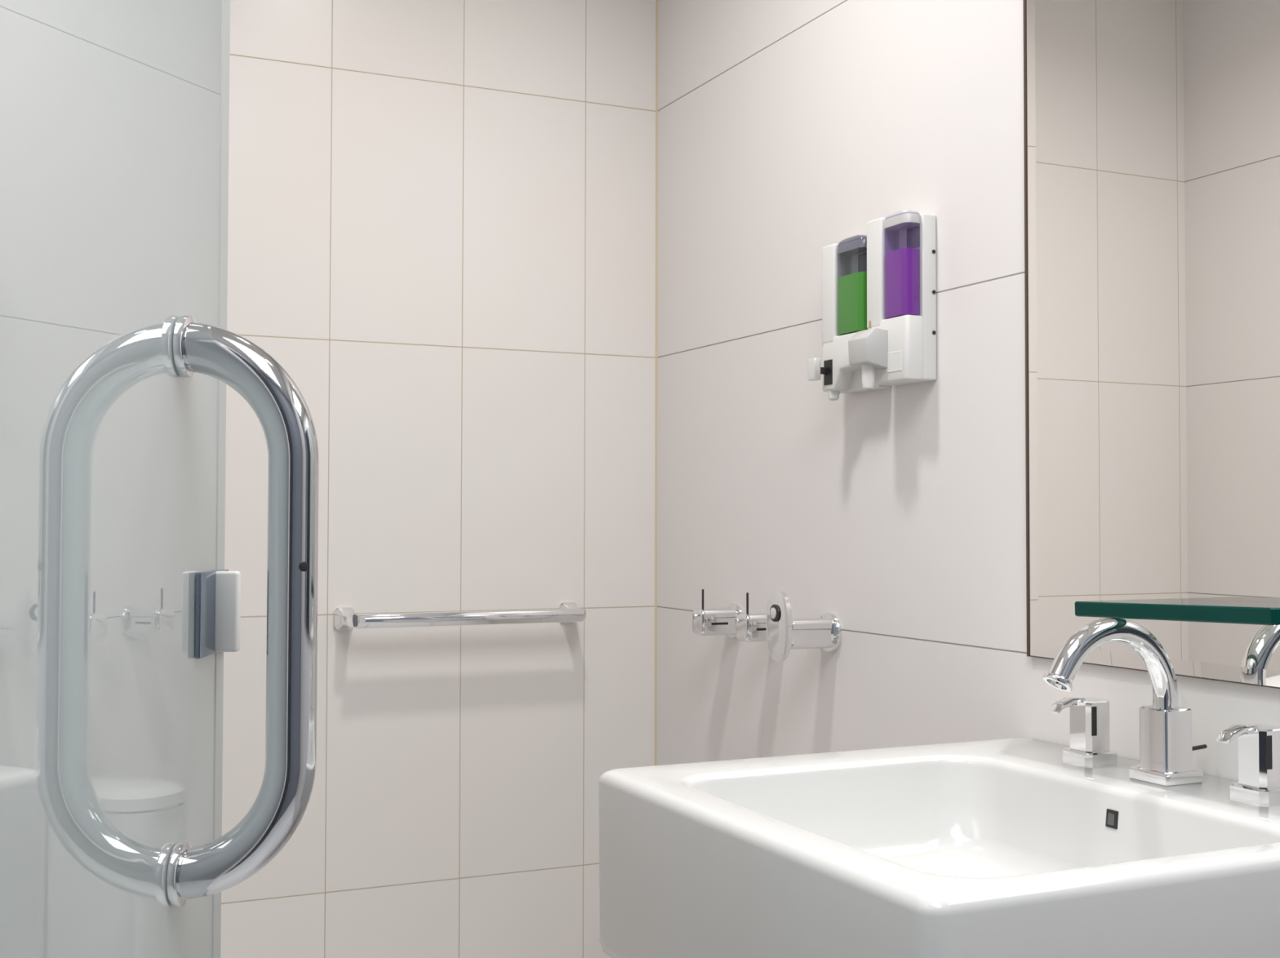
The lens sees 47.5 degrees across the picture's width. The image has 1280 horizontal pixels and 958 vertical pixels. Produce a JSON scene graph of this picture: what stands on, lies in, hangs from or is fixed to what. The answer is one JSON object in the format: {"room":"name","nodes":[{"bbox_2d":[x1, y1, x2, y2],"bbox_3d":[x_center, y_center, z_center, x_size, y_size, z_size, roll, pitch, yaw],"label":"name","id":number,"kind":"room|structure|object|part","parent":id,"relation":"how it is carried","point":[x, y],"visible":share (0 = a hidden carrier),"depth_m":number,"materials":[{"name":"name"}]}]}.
{"room":"bathroom","nodes":[
{"label":"bathroom","id":0,"kind":"room"},
{"bbox_2d":[220,0,655,957],"bbox_3d":[-0.635,-0.019,2.527,1.442,2.420,0.060,1,-2,-25],"label":"wall","id":1,"kind":"structure","parent":0,"point":[442,214],"depth_m":2.63,"materials":[{"name":"beige tile"}]},
{"bbox_2d":[333,602,586,630],"bbox_3d":[-0.308,0.246,2.589,0.457,0.039,0.090,1,-2,-25],"label":"towel bar","id":2,"kind":"object","parent":1,"relation":"attached to","point":[344,618],"visible":1,"depth_m":2.54,"materials":[{"name":"silver metal"}]},
{"bbox_3d":[-0.504,0.243,2.511,0.035,0.039,0.066,1,-2,-25],"label":"post","id":3,"kind":"part","parent":2,"relation":"part of","materials":[{"name":"silver metal"}]},
{"bbox_3d":[-0.122,0.249,2.689,0.035,0.039,0.066,1,-2,-25],"label":"post","id":4,"kind":"part","parent":2,"relation":"part of","materials":[{"name":"silver metal"}]},
{"bbox_2d":[654,0,657,765],"bbox_3d":[0.031,-0.010,2.802,0.003,2.420,0.003,1,-2,-25],"label":"trim","id":5,"kind":"structure","parent":1,"relation":"attached to","point":[656,1],"depth_m":2.81,"materials":[{"name":"beige"}]},
{"bbox_2d":[656,0,1279,781],"bbox_3d":[0.711,-0.048,1.417,0.060,2.420,3.210,1,-2,-25],"label":"wall","id":6,"kind":"structure","parent":0,"point":[786,128],"depth_m":2.20,"materials":[{"name":"white tile"}]},
{"bbox_2d":[692,589,742,639],"bbox_3d":[0.131,0.232,2.493,0.076,0.086,0.061,1,-2,-25],"label":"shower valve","id":7,"kind":"object","parent":6,"relation":"attached to","point":[710,621],"visible":0.91,"depth_m":2.48,"materials":[{"name":"silver metal"}]},
{"bbox_2d":[736,592,766,642],"bbox_3d":[0.196,0.227,2.356,0.074,0.086,0.061,1,-2,-25],"label":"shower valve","id":8,"kind":"object","parent":6,"relation":"attached to","point":[750,627],"visible":0.64,"depth_m":2.33,"materials":[{"name":"silver metal"}]},
{"bbox_2d":[765,591,841,662],"bbox_3d":[0.247,0.223,2.212,0.104,0.106,0.066,1,-2,-25],"label":"robe hook","id":9,"kind":"object","parent":6,"relation":"attached to","point":[784,633],"visible":1,"depth_m":2.19,"materials":[{"name":"silver metal"}]},
{"bbox_3d":[0.210,0.222,2.195,0.011,0.106,0.066,1,-2,-25],"label":"oval plate","id":10,"kind":"part","parent":9,"relation":"part of","materials":[{"name":"silver metal"}]},
{"bbox_2d":[808,235,890,400],"bbox_3d":[0.305,-0.236,2.131,0.077,0.234,0.112,1,-2,-25],"label":"soap dispenser","id":11,"kind":"object","parent":6,"relation":"attached to","point":[844,264],"visible":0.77,"depth_m":2.14,"materials":[{"name":"white plastic"}]},
{"bbox_3d":[0.271,-0.161,2.158,0.016,0.010,0.008,1,-2,-25],"label":"button stem","id":12,"kind":"part","parent":11,"relation":"part of","materials":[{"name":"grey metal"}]},
{"bbox_3d":[0.315,-0.342,2.120,0.029,0.022,0.073,1,-2,-25],"label":"tank lid","id":13,"kind":"part","parent":11,"relation":"part of","materials":[{"name":"grey plastic"}]},
{"bbox_3d":[0.329,-0.237,2.144,0.024,0.215,0.110,1,-2,-25],"label":"plate","id":14,"kind":"part","parent":11,"relation":"part of","materials":[{"name":"white plastic"}]},
{"bbox_2d":[848,208,936,390],"bbox_3d":[0.349,-0.248,2.027,0.085,0.246,0.101,1,-2,-25],"label":"soap dispenser","id":15,"kind":"object","parent":6,"relation":"attached to","point":[898,346],"visible":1,"depth_m":2.00,"materials":[{"name":"white plastic"}]},
{"bbox_3d":[0.350,-0.162,2.005,0.002,0.028,0.036,1,-2,-25],"label":"plate","id":16,"kind":"part","parent":15,"relation":"part of","materials":[{"name":"white plastic"}]},
{"bbox_3d":[0.363,-0.361,2.017,0.029,0.022,0.060,1,-2,-25],"label":"tank lid","id":17,"kind":"part","parent":15,"relation":"part of","materials":[{"name":"grey plastic"}]},
{"bbox_3d":[0.377,-0.249,2.041,0.024,0.229,0.099,1,-2,-25],"label":"plate","id":18,"kind":"part","parent":15,"relation":"part of","materials":[{"name":"white plastic"}]},
{"bbox_2d":[599,737,1279,957],"bbox_3d":[0.342,0.412,1.431,0.583,0.200,0.607,1,-2,-25],"label":"sink","id":19,"kind":"object","parent":6,"relation":"attached to","point":[1006,848],"visible":0.99,"depth_m":1.38,"materials":[{"name":"white ceramic"}]},
{"bbox_3d":[0.479,0.345,1.473,0.007,0.018,0.016,1,-2,-25],"label":"overflow frame","id":20,"kind":"part","parent":19,"relation":"part of","materials":[{"name":"black"}]},
{"bbox_2d":[1042,617,1279,807],"bbox_3d":[0.545,0.229,1.512,0.250,0.171,0.226,-1,-2,25],"label":"faucet","id":21,"kind":"object","parent":19,"relation":"on","point":[1166,748],"visible":1,"depth_m":1.50,"materials":[{"name":"silver metal"}]},
{"bbox_3d":[0.473,0.251,1.610,0.040,0.015,0.015,1,-2,-25],"label":"lever","id":22,"kind":"part","parent":21,"relation":"part of","materials":[{"name":"silver metal"}]},
{"bbox_3d":[0.502,0.274,1.623,0.035,0.056,0.035,1,-2,-25],"label":"tap handle","id":23,"kind":"part","parent":21,"relation":"part of","materials":[{"name":"silver metal"}]},
{"bbox_3d":[0.502,0.310,1.622,0.047,0.016,0.047,1,-2,-25],"label":"plate","id":24,"kind":"part","parent":21,"relation":"part of","materials":[{"name":"silver metal"}]},
{"bbox_3d":[0.486,0.199,1.493,0.166,0.111,0.026,1,-2,-25],"label":"spout","id":25,"kind":"part","parent":21,"relation":"part of","materials":[{"name":"silver metal"}]},
{"bbox_3d":[0.550,0.309,1.520,0.052,0.012,0.052,1,-2,-25],"label":"spout plate","id":26,"kind":"part","parent":21,"relation":"part of","materials":[{"name":"silver metal"}]},
{"bbox_3d":[0.583,0.286,1.540,0.042,0.007,0.004,1,-2,-25],"label":"lift rod","id":27,"kind":"part","parent":21,"relation":"part of","materials":[{"name":"grey metal"}]},
{"bbox_3d":[0.573,0.245,1.395,0.040,0.015,0.015,1,-2,-25],"label":"lever","id":28,"kind":"part","parent":21,"relation":"part of","materials":[{"name":"silver metal"}]},
{"bbox_3d":[0.602,0.304,1.407,0.047,0.016,0.047,1,-2,-25],"label":"plate","id":29,"kind":"part","parent":21,"relation":"part of","materials":[{"name":"silver metal"}]},
{"bbox_3d":[0.602,0.268,1.408,0.035,0.056,0.035,1,-2,-25],"label":"tap handle","id":30,"kind":"part","parent":21,"relation":"part of","materials":[{"name":"silver metal"}]},
{"bbox_2d":[1022,0,1279,688],"bbox_3d":[0.764,-0.394,1.234,0.007,1.198,1.317,1,-2,-25],"label":"wall mirror","id":31,"kind":"object","parent":6,"relation":"attached to","point":[1152,127],"visible":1,"depth_m":1.62,"materials":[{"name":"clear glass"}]},
{"bbox_2d":[1075,599,1279,625],"bbox_3d":[0.576,0.134,1.472,0.118,0.016,0.269,1,-3,-25],"label":"glass shelf","id":32,"kind":"object","parent":31,"relation":"attached to","point":[1188,611],"visible":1,"depth_m":1.44,"materials":[{"name":"teal glass"}]},
{"bbox_3d":[-0.596,-0.068,0.809,0.060,2.420,3.210,1,-2,-25],"label":"wall","id":33,"kind":"structure","parent":0,"visible":0},
{"bbox_2d":[0,0,319,957],"bbox_3d":[-0.293,0.081,0.749,0.115,2.080,0.876,0,-2,0],"label":"glass shower door","id":34,"kind":"structure","parent":33,"relation":"attached to","point":[120,607],"depth_m":0.95,"materials":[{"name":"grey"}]},
{"bbox_3d":[-0.340,0.081,0.741,0.008,2.080,0.848,0,-2,-1],"label":"glass pane","id":35,"kind":"part","parent":34,"relation":"part of","materials":[{"name":"clear glass"}]},
{"bbox_3d":[-0.344,0.105,1.146,0.018,0.066,0.078,0,-2,-1],"label":"clamp plate","id":36,"kind":"part","parent":34,"relation":"part of","materials":[{"name":"silver metal"}]},
{"bbox_3d":[-0.288,0.096,1.067,0.102,0.423,0.036,0,-2,-1],"label":"pull handle","id":37,"kind":"part","parent":34,"relation":"part of","materials":[{"name":"silver metal"}]}
]}

